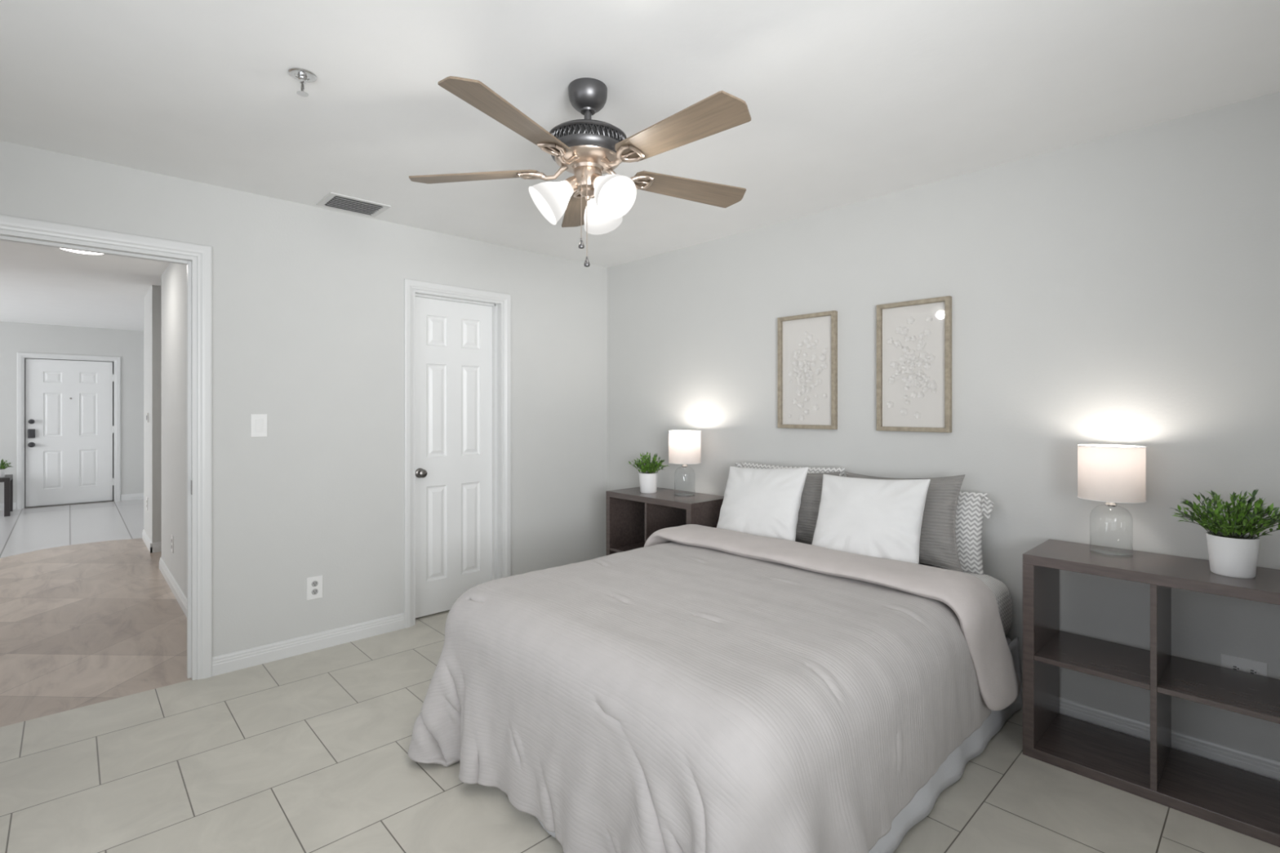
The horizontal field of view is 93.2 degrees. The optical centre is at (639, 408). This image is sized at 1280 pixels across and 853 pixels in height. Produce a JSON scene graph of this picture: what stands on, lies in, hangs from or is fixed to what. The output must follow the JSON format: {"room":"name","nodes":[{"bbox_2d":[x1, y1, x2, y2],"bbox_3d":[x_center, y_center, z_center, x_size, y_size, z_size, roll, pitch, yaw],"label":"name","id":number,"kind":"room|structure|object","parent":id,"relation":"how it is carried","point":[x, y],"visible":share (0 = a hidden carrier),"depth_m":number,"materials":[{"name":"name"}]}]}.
{"room":"bedroom","nodes":[
{"label":"bedroom","id":0,"kind":"room"},
{"bbox_2d":[0,321,143,509],"bbox_3d":[-7.544,0.091,8.781,9.100,2.468,0.170,0,0,-43],"label":"wall","id":1,"kind":"structure","parent":0,"point":[15,337],"depth_m":8.46,"materials":[{"name":"paint"}]},
{"bbox_2d":[17,352,120,509],"bbox_3d":[-7.899,0.288,8.400,1.038,2.074,0.138,0,0,-43],"label":"trim","id":2,"kind":"structure","parent":1,"relation":"attached to","point":[21,357],"depth_m":8.27,"materials":[{"name":"white wood"}]},
{"bbox_2d":[25,499,113,508],"bbox_3d":[-7.893,1.319,8.393,0.890,0.012,0.115,0,0,-43],"label":"threshold","id":3,"kind":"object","parent":1,"relation":"attached to","point":[113,500],"depth_m":8.35,"materials":[{"name":"metal"}]},
{"bbox_2d":[25,358,114,506],"bbox_3d":[-7.869,0.319,8.379,0.898,1.980,0.109,0,0,-43],"label":"door","id":4,"kind":"structure","parent":1,"relation":"in","point":[69,429],"depth_m":8.36,"materials":[{"name":"white paint"}]},
{"bbox_2d":[0,493,143,510],"bbox_3d":[-7.517,1.280,8.680,9.000,0.091,0.014,0,0,-43],"label":"baseboard","id":5,"kind":"structure","parent":1,"relation":"attached to","point":[138,495],"depth_m":8.77,"materials":[{"name":"white wood"}]},
{"bbox_2d":[143,284,161,542],"bbox_3d":[-3.766,0.091,6.866,2.830,2.468,0.860,0,0,-43],"label":"wall","id":6,"kind":"structure","parent":0,"point":[153,299],"depth_m":5.62,"materials":[{"name":"paint"}]},
{"bbox_2d":[146,497,147,510],"bbox_3d":[-4.812,0.925,5.907,0.008,0.124,0.080,0,0,-43],"label":"power outlet","id":7,"kind":"object","parent":6,"relation":"attached to","point":[146,497],"visible":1,"depth_m":5.90,"materials":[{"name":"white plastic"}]},
{"bbox_2d":[146,413,148,422],"bbox_3d":[-4.752,0.085,5.840,0.014,0.090,0.070,0,0,-43],"label":"thermostat","id":8,"kind":"object","parent":6,"relation":"attached to","point":[147,415],"visible":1,"depth_m":5.82,"materials":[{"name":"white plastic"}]},
{"bbox_2d":[142,529,161,553],"bbox_3d":[-3.766,1.280,6.856,2.844,0.091,0.874,0,0,-43],"label":"baseboard","id":9,"kind":"structure","parent":6,"relation":"attached to","point":[155,547],"depth_m":5.61,"materials":[{"name":"white wood"}]},
{"bbox_2d":[161,262,186,598],"bbox_3d":[-3.037,0.106,4.119,0.120,2.438,2.623,0,0,-43],"label":"wall","id":10,"kind":"structure","parent":0,"point":[174,278],"depth_m":4.37,"materials":[{"name":"paint"}]},
{"bbox_2d":[171,534,173,552],"bbox_3d":[-3.454,0.995,4.467,0.008,0.124,0.080,0,0,-43],"label":"power outlet","id":11,"kind":"object","parent":10,"relation":"attached to","point":[172,536],"visible":1,"depth_m":4.44,"materials":[{"name":"white plastic"}]},
{"bbox_2d":[159,557,186,617],"bbox_3d":[-3.071,1.280,4.145,0.134,0.091,2.567,0,0,-43],"label":"baseboard","id":12,"kind":"structure","parent":10,"relation":"attached to","point":[176,590],"depth_m":4.33,"materials":[{"name":"white wood"}]},
{"bbox_2d":[0,140,607,657],"bbox_3d":[-1.864,0.106,3.341,4.540,2.438,0.120,0,0,-43],"label":"wall","id":13,"kind":"structure","parent":0,"point":[308,301],"depth_m":3.37,"materials":[{"name":"paint"}]},
{"bbox_2d":[0,214,212,679],"bbox_3d":[-2.508,0.260,2.722,0.944,2.130,0.140,0,0,-43],"label":"trim","id":14,"kind":"structure","parent":13,"relation":"attached to","point":[197,259],"depth_m":2.96,"materials":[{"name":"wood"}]},
{"bbox_2d":[250,413,267,437],"bbox_3d":[-1.977,0.086,3.143,0.074,0.120,0.012,0,0,-43],"label":"light switch","id":15,"kind":"object","parent":13,"relation":"attached to","point":[259,422],"visible":1,"depth_m":3.14,"materials":[{"name":"white plastic"}]},
{"bbox_2d":[212,613,404,675],"bbox_3d":[-1.818,1.280,3.292,4.300,0.091,0.014,0,0,-43],"label":"baseboard","id":16,"kind":"structure","parent":13,"relation":"attached to","point":[233,661],"depth_m":3.28,"materials":[{"name":"white wood"}]},
{"bbox_2d":[306,574,322,600],"bbox_3d":[-1.787,0.982,3.325,0.080,0.124,0.008,0,0,-43],"label":"power outlet","id":17,"kind":"object","parent":13,"relation":"attached to","point":[314,584],"visible":1,"depth_m":3.32,"materials":[{"name":"white plastic"}]},
{"bbox_2d":[311,580,318,586],"bbox_3d":[-1.786,0.960,3.324,0.033,0.033,0.004,0,0,-43],"label":"socket","id":18,"kind":"object","parent":17,"relation":"attached to","point":[314,583],"depth_m":3.32,"materials":[{"name":"white plastic"}]},
{"bbox_2d":[311,588,318,595],"bbox_3d":[-1.786,1.004,3.324,0.033,0.033,0.004,0,0,-43],"label":"socket","id":19,"kind":"object","parent":17,"relation":"attached to","point":[314,591],"depth_m":3.32,"materials":[{"name":"white plastic"}]},
{"bbox_2d":[415,297,492,617],"bbox_3d":[-1.214,0.300,3.972,0.592,2.030,0.099,0,0,-43],"label":"door","id":20,"kind":"structure","parent":13,"relation":"in","point":[454,340],"depth_m":3.98,"materials":[{"name":"white paint"}]},
{"bbox_2d":[404,279,511,628],"bbox_3d":[-1.199,0.269,3.957,0.736,2.112,0.140,0,0,-43],"label":"trim","id":21,"kind":"structure","parent":13,"relation":"attached to","point":[500,303],"depth_m":4.13,"materials":[{"name":"white wood"}]},
{"bbox_2d":[0,0,1279,331],"bbox_3d":[-3.153,-1.171,4.125,9.100,0.124,12.970,0,0,-43],"label":"ceiling","id":22,"kind":"structure","parent":0,"point":[847,101],"depth_m":2.13,"materials":[{"name":"paint"}]},
{"bbox_2d":[59,248,105,254],"bbox_3d":[-3.826,-1.094,4.150,0.276,0.031,0.276,0,0,-43],"label":"recessed light","id":23,"kind":"object","parent":22,"relation":"in","point":[68,250],"visible":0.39,"depth_m":4.18,"materials":[{"name":"white plastic"}]},
{"bbox_2d":[288,67,316,97],"bbox_3d":[-1.124,-1.081,2.015,0.084,0.065,0.084,0,0,-43],"label":"sprinkler","id":24,"kind":"object","parent":22,"relation":"attached to","point":[303,75],"visible":1,"depth_m":2.01,"materials":[{"name":"silver metal"}]},
{"bbox_2d":[315,191,391,217],"bbox_3d":[-1.562,-1.105,3.302,0.310,0.016,0.250,0,0,-43],"label":"ceiling vent","id":25,"kind":"object","parent":22,"relation":"in","point":[332,200],"visible":1,"depth_m":3.28,"materials":[{"name":"metal"}]},
{"bbox_2d":[408,75,751,266],"bbox_3d":[-0.144,-0.796,2.070,1.247,0.635,1.214,0,0,-43],"label":"ceiling fan","id":26,"kind":"object","parent":22,"relation":"hanging from","point":[587,148],"visible":1,"depth_m":2.02,"materials":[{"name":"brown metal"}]},
{"bbox_2d":[0,499,1279,852],"bbox_3d":[-3.230,1.375,4.134,9.000,0.100,12.850,0,0,-43],"label":"floor","id":27,"kind":"structure","parent":0,"point":[305,753],"depth_m":2.30,"materials":[{"name":"beige tile"}]},
{"bbox_2d":[0,474,13,516],"bbox_3d":[-8.173,1.087,7.480,0.560,0.475,0.540,0,0,-43],"label":"side table","id":28,"kind":"object","parent":27,"relation":"on","point":[7,479],"visible":1,"depth_m":7.47,"materials":[{"name":"black wood"}]},
{"bbox_2d":[0,458,11,477],"bbox_3d":[-7.949,0.735,7.519,0.241,0.230,0.234,0,0,-43],"label":"potted plant","id":29,"kind":"object","parent":28,"relation":"on","point":[2,468],"visible":1,"depth_m":7.53,"materials":[{"name":"green plant"}]},
{"bbox_2d":[605,486,724,555],"bbox_3d":[0.175,0.941,3.957,0.388,0.769,0.770,0,0,-43],"label":"cube shelf","id":30,"kind":"object","parent":27,"relation":"on","point":[632,515],"visible":0.26,"depth_m":3.98,"materials":[{"name":"brown laminate"}]},
{"bbox_2d":[626,451,667,493],"bbox_3d":[0.059,0.421,4.049,0.264,0.270,0.259,0,0,24],"label":"potted plant","id":31,"kind":"object","parent":30,"relation":"on","point":[648,480],"visible":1,"depth_m":4.00,"materials":[{"name":"green plant"}]},
{"bbox_2d":[668,430,701,495],"bbox_3d":[0.290,0.349,3.921,0.211,0.413,0.211,0,0,-43],"label":"table lamp","id":32,"kind":"object","parent":30,"relation":"on","point":[684,446],"visible":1,"depth_m":3.83,"materials":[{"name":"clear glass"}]},
{"bbox_2d":[537,562,1022,852],"bbox_3d":[0.433,1.030,2.567,1.990,0.580,1.572,0,0,-43],"label":"bed","id":33,"kind":"object","parent":27,"relation":"on","point":[952,769],"visible":0.16,"depth_m":2.19,"materials":[{"name":"fabric"}]},
{"bbox_2d":[407,524,1020,852],"bbox_3d":[0.247,0.978,2.427,1.940,0.692,1.914,0,0,-43],"label":"comforter","id":34,"kind":"object","parent":33,"relation":"on","point":[695,688],"visible":1,"depth_m":1.85,"materials":[{"name":"grey fabric"}]},
{"bbox_2d":[716,466,808,541],"bbox_3d":[0.647,0.522,3.300,0.224,0.435,0.551,0,0,-43],"label":"throw pillow","id":35,"kind":"object","parent":33,"relation":"on","point":[762,502],"visible":0.84,"depth_m":3.22,"materials":[{"name":"white fabric"}]},
{"bbox_2d":[733,462,844,476],"bbox_3d":[0.835,0.529,3.462,0.120,0.430,0.717,0,0,-43],"label":"bed pillow","id":36,"kind":"object","parent":33,"relation":"on","point":[745,464],"visible":0.09,"depth_m":3.45,"materials":[{"name":"fabric"}]},
{"bbox_2d":[795,471,839,544],"bbox_3d":[0.799,0.536,3.346,0.146,0.415,0.636,0,0,-43],"label":"pillow sham","id":37,"kind":"object","parent":33,"relation":"on","point":[811,498],"visible":0.24,"depth_m":3.20,"materials":[{"name":"grey fabric"}]},
{"bbox_2d":[811,474,930,564],"bbox_3d":[1.063,0.525,2.842,0.228,0.413,0.541,0,0,-43],"label":"throw pillow","id":38,"kind":"object","parent":33,"relation":"on","point":[881,518],"visible":0.87,"depth_m":2.77,"materials":[{"name":"white fabric"}]},
{"bbox_2d":[844,471,965,572],"bbox_3d":[1.236,0.522,2.892,0.163,0.453,0.605,0,0,-43],"label":"pillow sham","id":39,"kind":"object","parent":33,"relation":"on","point":[938,543],"visible":0.33,"depth_m":2.73,"materials":[{"name":"grey fabric"}]},
{"bbox_2d":[955,491,994,574],"bbox_3d":[1.326,0.555,2.940,0.129,0.378,0.716,0,0,-43],"label":"bed pillow","id":40,"kind":"object","parent":33,"relation":"on","point":[971,507],"visible":0.24,"depth_m":2.73,"materials":[{"name":"fabric"}]},
{"bbox_2d":[1022,538,1279,847],"bbox_3d":[1.873,0.941,2.175,0.388,0.769,0.770,0,0,-43],"label":"cube shelf","id":41,"kind":"object","parent":27,"relation":"on","point":[1238,800],"visible":1,"depth_m":2.15,"materials":[{"name":"brown laminate"}]},
{"bbox_2d":[1077,444,1146,555],"bbox_3d":[1.825,0.349,2.345,0.211,0.413,0.211,0,0,-43],"label":"table lamp","id":42,"kind":"object","parent":41,"relation":"on","point":[1110,474],"visible":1,"depth_m":2.27,"materials":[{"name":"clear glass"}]},
{"bbox_2d":[1104,502,1117,506],"bbox_3d":[1.825,0.335,2.345,0.040,0.082,0.040,0,0,-43],"label":"socket","id":43,"kind":"object","parent":42,"relation":"attached to","point":[1107,504],"depth_m":2.33,"materials":[{"name":"silver metal"}]},
{"bbox_2d":[1169,488,1279,577],"bbox_3d":[1.991,0.409,2.030,0.336,0.294,0.348,0,0,-43],"label":"potted plant","id":44,"kind":"object","parent":41,"relation":"on","point":[1232,553],"visible":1,"depth_m":2.00,"materials":[{"name":"green plant"}]},
{"bbox_2d":[607,91,1279,760],"bbox_3d":[1.490,0.106,3.005,0.120,2.438,4.970,0,0,-43],"label":"wall","id":45,"kind":"structure","parent":0,"point":[1123,288],"depth_m":2.60,"materials":[{"name":"paint"}]},
{"bbox_2d":[777,310,837,429],"bbox_3d":[0.952,-0.213,3.463,0.032,0.653,0.369,0,0,-43],"label":"picture frame","id":46,"kind":"object","parent":45,"relation":"attached to","point":[807,344],"visible":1,"depth_m":3.46,"materials":[{"name":"beige paper"}]},
{"bbox_2d":[788,370,794,377],"bbox_3d":[0.886,-0.203,3.538,0.005,0.041,0.042,0,0,-43],"label":"paper flower","id":47,"kind":"object","parent":46,"relation":"on","point":[791,373],"depth_m":3.54,"materials":[{"name":"white paper"}]},
{"bbox_2d":[791,359,797,366],"bbox_3d":[0.903,-0.267,3.520,0.005,0.041,0.040,0,0,-43],"label":"paper flower","id":48,"kind":"object","parent":46,"relation":"on","point":[794,362],"depth_m":3.52,"materials":[{"name":"white paper"}]},
{"bbox_2d":[792,398,797,404],"bbox_3d":[0.904,-0.045,3.519,0.005,0.037,0.037,0,0,-43],"label":"paper flower","id":49,"kind":"object","parent":46,"relation":"on","point":[794,400],"depth_m":3.52,"materials":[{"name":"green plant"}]},
{"bbox_2d":[793,352,799,359],"bbox_3d":[0.909,-0.306,3.513,0.006,0.040,0.040,0,0,-43],"label":"paper flower","id":50,"kind":"object","parent":46,"relation":"on","point":[796,355],"depth_m":3.52,"materials":[{"name":"white paper"}]},
{"bbox_2d":[794,365,800,373],"bbox_3d":[0.914,-0.230,3.508,0.005,0.044,0.044,0,0,-43],"label":"paper flower","id":51,"kind":"object","parent":46,"relation":"on","point":[797,368],"depth_m":3.51,"materials":[{"name":"white paper"}]},
{"bbox_2d":[797,401,803,408],"bbox_3d":[0.928,-0.024,3.494,0.006,0.042,0.041,0,0,-43],"label":"paper flower","id":52,"kind":"object","parent":46,"relation":"on","point":[800,404],"depth_m":3.50,"materials":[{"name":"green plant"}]},
{"bbox_2d":[798,414,804,421],"bbox_3d":[0.933,0.052,3.488,0.005,0.038,0.040,0,0,-43],"label":"paper flower","id":53,"kind":"object","parent":46,"relation":"on","point":[801,417],"depth_m":3.49,"materials":[{"name":"white paper"}]},
{"bbox_2d":[803,337,809,344],"bbox_3d":[0.955,-0.388,3.465,0.005,0.041,0.039,0,0,-43],"label":"paper flower","id":54,"kind":"object","parent":46,"relation":"on","point":[806,340],"depth_m":3.47,"materials":[{"name":"white paper"}]},
{"bbox_2d":[804,386,811,393],"bbox_3d":[0.960,-0.111,3.459,0.005,0.042,0.044,0,0,-43],"label":"paper flower","id":55,"kind":"object","parent":46,"relation":"on","point":[807,389],"depth_m":3.46,"materials":[{"name":"white paper"}]},
{"bbox_2d":[806,333,813,340],"bbox_3d":[0.970,-0.409,3.449,0.006,0.040,0.039,0,0,-43],"label":"paper flower","id":56,"kind":"object","parent":46,"relation":"on","point":[809,336],"depth_m":3.45,"materials":[{"name":"white paper"}]},
{"bbox_2d":[807,370,813,376],"bbox_3d":[0.973,-0.202,3.446,0.005,0.037,0.039,0,0,-43],"label":"paper flower","id":57,"kind":"object","parent":46,"relation":"on","point":[810,373],"depth_m":3.45,"materials":[{"name":"white paper"}]},
{"bbox_2d":[811,353,817,360],"bbox_3d":[0.990,-0.292,3.428,0.006,0.041,0.039,0,0,-43],"label":"paper flower","id":58,"kind":"object","parent":46,"relation":"on","point":[814,356],"depth_m":3.43,"materials":[{"name":"white paper"}]},
{"bbox_2d":[812,404,818,411],"bbox_3d":[0.995,-0.006,3.422,0.005,0.042,0.042,0,0,-43],"label":"paper flower","id":59,"kind":"object","parent":46,"relation":"on","point":[815,406],"depth_m":3.43,"materials":[{"name":"white paper"}]},
{"bbox_2d":[820,361,827,368],"bbox_3d":[1.031,-0.243,3.384,0.006,0.042,0.043,0,0,-43],"label":"paper flower","id":60,"kind":"object","parent":46,"relation":"on","point":[824,365],"depth_m":3.39,"materials":[{"name":"white paper"}]},
{"bbox_2d":[822,347,827,354],"bbox_3d":[1.035,-0.322,3.380,0.005,0.039,0.039,0,0,-43],"label":"paper flower","id":61,"kind":"object","parent":46,"relation":"on","point":[824,350],"depth_m":3.38,"materials":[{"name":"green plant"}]},
{"bbox_2d":[876,295,951,432],"bbox_3d":[1.363,-0.213,3.027,0.032,0.653,0.360,0,0,-43],"label":"picture frame","id":62,"kind":"object","parent":45,"relation":"attached to","point":[914,337],"visible":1,"depth_m":3.02,"materials":[{"name":"beige paper"}]},
{"bbox_2d":[886,400,893,408],"bbox_3d":[1.287,-0.023,3.113,0.005,0.038,0.037,0,0,-43],"label":"paper flower","id":63,"kind":"object","parent":62,"relation":"on","point":[889,403],"depth_m":3.11,"materials":[{"name":"white paper"}]},
{"bbox_2d":[887,337,893,344],"bbox_3d":[1.288,-0.348,3.111,0.006,0.035,0.034,0,0,-43],"label":"paper flower","id":64,"kind":"object","parent":62,"relation":"on","point":[890,340],"depth_m":3.11,"materials":[{"name":"white paper"}]},
{"bbox_2d":[888,377,894,384],"bbox_3d":[1.293,-0.145,3.106,0.005,0.037,0.036,0,0,-43],"label":"paper flower","id":65,"kind":"object","parent":62,"relation":"on","point":[891,380],"depth_m":3.11,"materials":[{"name":"white paper"}]},
{"bbox_2d":[889,361,897,368],"bbox_3d":[1.299,-0.227,3.100,0.005,0.036,0.037,0,0,-43],"label":"paper flower","id":66,"kind":"object","parent":62,"relation":"on","point":[892,364],"depth_m":3.10,"materials":[{"name":"white paper"}]},
{"bbox_2d":[892,361,898,368],"bbox_3d":[1.307,-0.225,3.091,0.006,0.036,0.036,0,0,-43],"label":"paper flower","id":67,"kind":"object","parent":62,"relation":"on","point":[895,364],"depth_m":3.09,"materials":[{"name":"white paper"}]},
{"bbox_2d":[892,371,900,380],"bbox_3d":[1.310,-0.169,3.088,0.006,0.044,0.043,0,0,-43],"label":"paper flower","id":68,"kind":"object","parent":62,"relation":"on","point":[895,375],"depth_m":3.09,"materials":[{"name":"white paper"}]},
{"bbox_2d":[893,339,901,346],"bbox_3d":[1.314,-0.334,3.084,0.006,0.037,0.038,0,0,-43],"label":"paper flower","id":69,"kind":"object","parent":62,"relation":"on","point":[897,343],"depth_m":3.09,"materials":[{"name":"white paper"}]},
{"bbox_2d":[895,325,902,333],"bbox_3d":[1.320,-0.401,3.078,0.005,0.041,0.039,0,0,-43],"label":"paper flower","id":70,"kind":"object","parent":62,"relation":"on","point":[899,329],"depth_m":3.08,"materials":[{"name":"white paper"}]},
{"bbox_2d":[898,355,906,363],"bbox_3d":[1.331,-0.253,3.066,0.006,0.040,0.039,0,0,-43],"label":"paper flower","id":71,"kind":"object","parent":62,"relation":"on","point":[902,358],"depth_m":3.07,"materials":[{"name":"white paper"}]},
{"bbox_2d":[899,407,907,415],"bbox_3d":[1.335,0.013,3.061,0.005,0.041,0.039,0,0,-43],"label":"paper flower","id":72,"kind":"object","parent":62,"relation":"on","point":[903,411],"depth_m":3.06,"materials":[{"name":"white paper"}]},
{"bbox_2d":[901,364,906,370],"bbox_3d":[1.337,-0.210,3.059,0.005,0.031,0.029,0,0,-43],"label":"paper flower","id":73,"kind":"object","parent":62,"relation":"on","point":[904,367],"depth_m":3.06,"materials":[{"name":"white paper"}]},
{"bbox_2d":[901,376,907,382],"bbox_3d":[1.339,-0.150,3.058,0.005,0.032,0.032,0,0,-43],"label":"paper flower","id":74,"kind":"object","parent":62,"relation":"on","point":[904,379],"depth_m":3.06,"materials":[{"name":"white paper"}]},
{"bbox_2d":[900,326,908,334],"bbox_3d":[1.338,-0.394,3.059,0.005,0.043,0.043,0,0,-43],"label":"paper flower","id":75,"kind":"object","parent":62,"relation":"on","point":[904,330],"depth_m":3.06,"materials":[{"name":"white paper"}]},
{"bbox_2d":[903,385,909,391],"bbox_3d":[1.344,-0.105,3.052,0.005,0.029,0.029,0,0,-43],"label":"paper flower","id":76,"kind":"object","parent":62,"relation":"on","point":[906,388],"depth_m":3.05,"materials":[{"name":"white paper"}]},
{"bbox_2d":[904,335,911,342],"bbox_3d":[1.349,-0.354,3.046,0.005,0.035,0.034,0,0,-43],"label":"paper flower","id":77,"kind":"object","parent":62,"relation":"on","point":[907,338],"depth_m":3.05,"materials":[{"name":"white paper"}]},
{"bbox_2d":[904,378,913,386],"bbox_3d":[1.353,-0.131,3.042,0.006,0.042,0.041,0,0,-43],"label":"paper flower","id":78,"kind":"object","parent":62,"relation":"on","point":[908,382],"depth_m":3.04,"materials":[{"name":"white paper"}]},
{"bbox_2d":[906,365,913,373],"bbox_3d":[1.356,-0.197,3.040,0.005,0.040,0.038,0,0,-43],"label":"paper flower","id":79,"kind":"object","parent":62,"relation":"on","point":[909,369],"depth_m":3.04,"materials":[{"name":"white paper"}]},
{"bbox_2d":[906,351,913,359],"bbox_3d":[1.355,-0.268,3.040,0.006,0.040,0.041,0,0,-43],"label":"paper flower","id":80,"kind":"object","parent":62,"relation":"on","point":[909,355],"depth_m":3.04,"materials":[{"name":"white paper"}]},
{"bbox_2d":[911,335,916,342],"bbox_3d":[1.369,-0.351,3.026,0.005,0.030,0.031,0,0,-43],"label":"paper flower","id":81,"kind":"object","parent":62,"relation":"on","point":[913,338],"depth_m":3.03,"materials":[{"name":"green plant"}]},
{"bbox_2d":[910,391,917,398],"bbox_3d":[1.369,-0.071,3.026,0.006,0.037,0.036,0,0,-43],"label":"paper flower","id":82,"kind":"object","parent":62,"relation":"on","point":[913,394],"depth_m":3.03,"materials":[{"name":"white paper"}]},
{"bbox_2d":[911,355,918,362],"bbox_3d":[1.374,-0.251,3.020,0.006,0.036,0.037,0,0,-43],"label":"paper flower","id":83,"kind":"object","parent":62,"relation":"on","point":[914,358],"depth_m":3.02,"materials":[{"name":"white paper"}]},
{"bbox_2d":[913,411,920,418],"bbox_3d":[1.382,0.030,3.012,0.006,0.036,0.034,0,0,-43],"label":"paper flower","id":84,"kind":"object","parent":62,"relation":"on","point":[917,415],"depth_m":3.01,"materials":[{"name":"white paper"}]},
{"bbox_2d":[915,360,923,366],"bbox_3d":[1.389,-0.226,3.004,0.005,0.034,0.033,0,0,-43],"label":"paper flower","id":85,"kind":"object","parent":62,"relation":"on","point":[918,362],"depth_m":3.01,"materials":[{"name":"white paper"}]},
{"bbox_2d":[916,342,924,351],"bbox_3d":[1.392,-0.307,3.001,0.006,0.040,0.038,0,0,-43],"label":"paper flower","id":86,"kind":"object","parent":62,"relation":"on","point":[920,346],"depth_m":3.00,"materials":[{"name":"white paper"}]},
{"bbox_2d":[916,391,924,399],"bbox_3d":[1.392,-0.068,3.001,0.006,0.038,0.037,0,0,-43],"label":"paper flower","id":87,"kind":"object","parent":62,"relation":"on","point":[920,395],"depth_m":3.00,"materials":[{"name":"white paper"}]},
{"bbox_2d":[917,368,924,375],"bbox_3d":[1.393,-0.181,3.001,0.005,0.031,0.032,0,0,-43],"label":"paper flower","id":88,"kind":"object","parent":62,"relation":"on","point":[920,371],"depth_m":3.00,"materials":[{"name":"white paper"}]},
{"bbox_2d":[917,339,925,347],"bbox_3d":[1.397,-0.323,2.996,0.006,0.041,0.041,0,0,-43],"label":"paper flower","id":89,"kind":"object","parent":62,"relation":"on","point":[921,343],"depth_m":3.00,"materials":[{"name":"white paper"}]},
{"bbox_2d":[919,352,925,359],"bbox_3d":[1.398,-0.264,2.994,0.005,0.033,0.033,0,0,-43],"label":"paper flower","id":90,"kind":"object","parent":62,"relation":"on","point":[922,355],"depth_m":3.00,"materials":[{"name":"white paper"}]},
{"bbox_2d":[920,378,928,386],"bbox_3d":[1.406,-0.129,2.986,0.005,0.041,0.041,0,0,-43],"label":"paper flower","id":91,"kind":"object","parent":62,"relation":"on","point":[924,382],"depth_m":2.99,"materials":[{"name":"white paper"}]},
{"bbox_2d":[923,362,930,369],"bbox_3d":[1.414,-0.210,2.977,0.006,0.036,0.036,0,0,-43],"label":"paper flower","id":92,"kind":"object","parent":62,"relation":"on","point":[926,366],"depth_m":2.98,"materials":[{"name":"white paper"}]},
{"bbox_2d":[924,375,929,382],"bbox_3d":[1.413,-0.150,2.979,0.005,0.032,0.031,0,0,-43],"label":"paper flower","id":93,"kind":"object","parent":62,"relation":"on","point":[926,378],"depth_m":2.98,"materials":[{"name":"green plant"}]},
{"bbox_2d":[923,328,931,336],"bbox_3d":[1.415,-0.374,2.977,0.005,0.037,0.037,0,0,-43],"label":"paper flower","id":94,"kind":"object","parent":62,"relation":"on","point":[926,332],"depth_m":2.98,"materials":[{"name":"white paper"}]},
{"bbox_2d":[925,315,932,322],"bbox_3d":[1.420,-0.440,2.971,0.005,0.033,0.034,0,0,-43],"label":"paper flower","id":95,"kind":"object","parent":62,"relation":"on","point":[928,318],"depth_m":2.97,"materials":[{"name":"white paper"}]},
{"bbox_2d":[926,353,935,361],"bbox_3d":[1.427,-0.251,2.965,0.006,0.039,0.040,0,0,-43],"label":"paper flower","id":96,"kind":"object","parent":62,"relation":"on","point":[930,357],"depth_m":2.97,"materials":[{"name":"white paper"}]},
{"bbox_2d":[927,379,936,388],"bbox_3d":[1.429,-0.122,2.962,0.006,0.041,0.042,0,0,-43],"label":"paper flower","id":97,"kind":"object","parent":62,"relation":"on","point":[931,384],"depth_m":2.96,"materials":[{"name":"white paper"}]},
{"bbox_2d":[928,382,937,390],"bbox_3d":[1.432,-0.112,2.958,0.005,0.042,0.044,0,0,-43],"label":"paper flower","id":98,"kind":"object","parent":62,"relation":"on","point":[931,385],"depth_m":2.96,"materials":[{"name":"white paper"}]},
{"bbox_2d":[1021,685,1279,781],"bbox_3d":[1.405,1.280,2.998,0.014,0.091,4.836,0,0,-43],"label":"baseboard","id":99,"kind":"structure","parent":45,"relation":"attached to","point":[1257,764],"depth_m":2.29,"materials":[{"name":"white wood"}]},
{"bbox_2d":[1220,653,1267,676],"bbox_3d":[2.178,0.940,2.183,0.008,0.080,0.120,0,0,-43],"label":"power outlet","id":100,"kind":"object","parent":45,"relation":"attached to","point":[1243,664],"visible":0.61,"depth_m":2.18,"materials":[{"name":"white plastic"}]},
{"bbox_2d":[1228,662,1241,671],"bbox_3d":[2.161,0.940,2.198,0.004,0.033,0.033,0,0,-43],"label":"socket","id":101,"kind":"object","parent":100,"relation":"attached to","point":[1237,666],"depth_m":2.20,"materials":[{"name":"white plastic"}]},
{"bbox_2d":[1245,666,1258,675],"bbox_3d":[2.192,0.940,2.166,0.004,0.033,0.033,0,0,-43],"label":"socket","id":102,"kind":"object","parent":100,"relation":"attached to","point":[1255,670],"depth_m":2.16,"materials":[{"name":"white plastic"}]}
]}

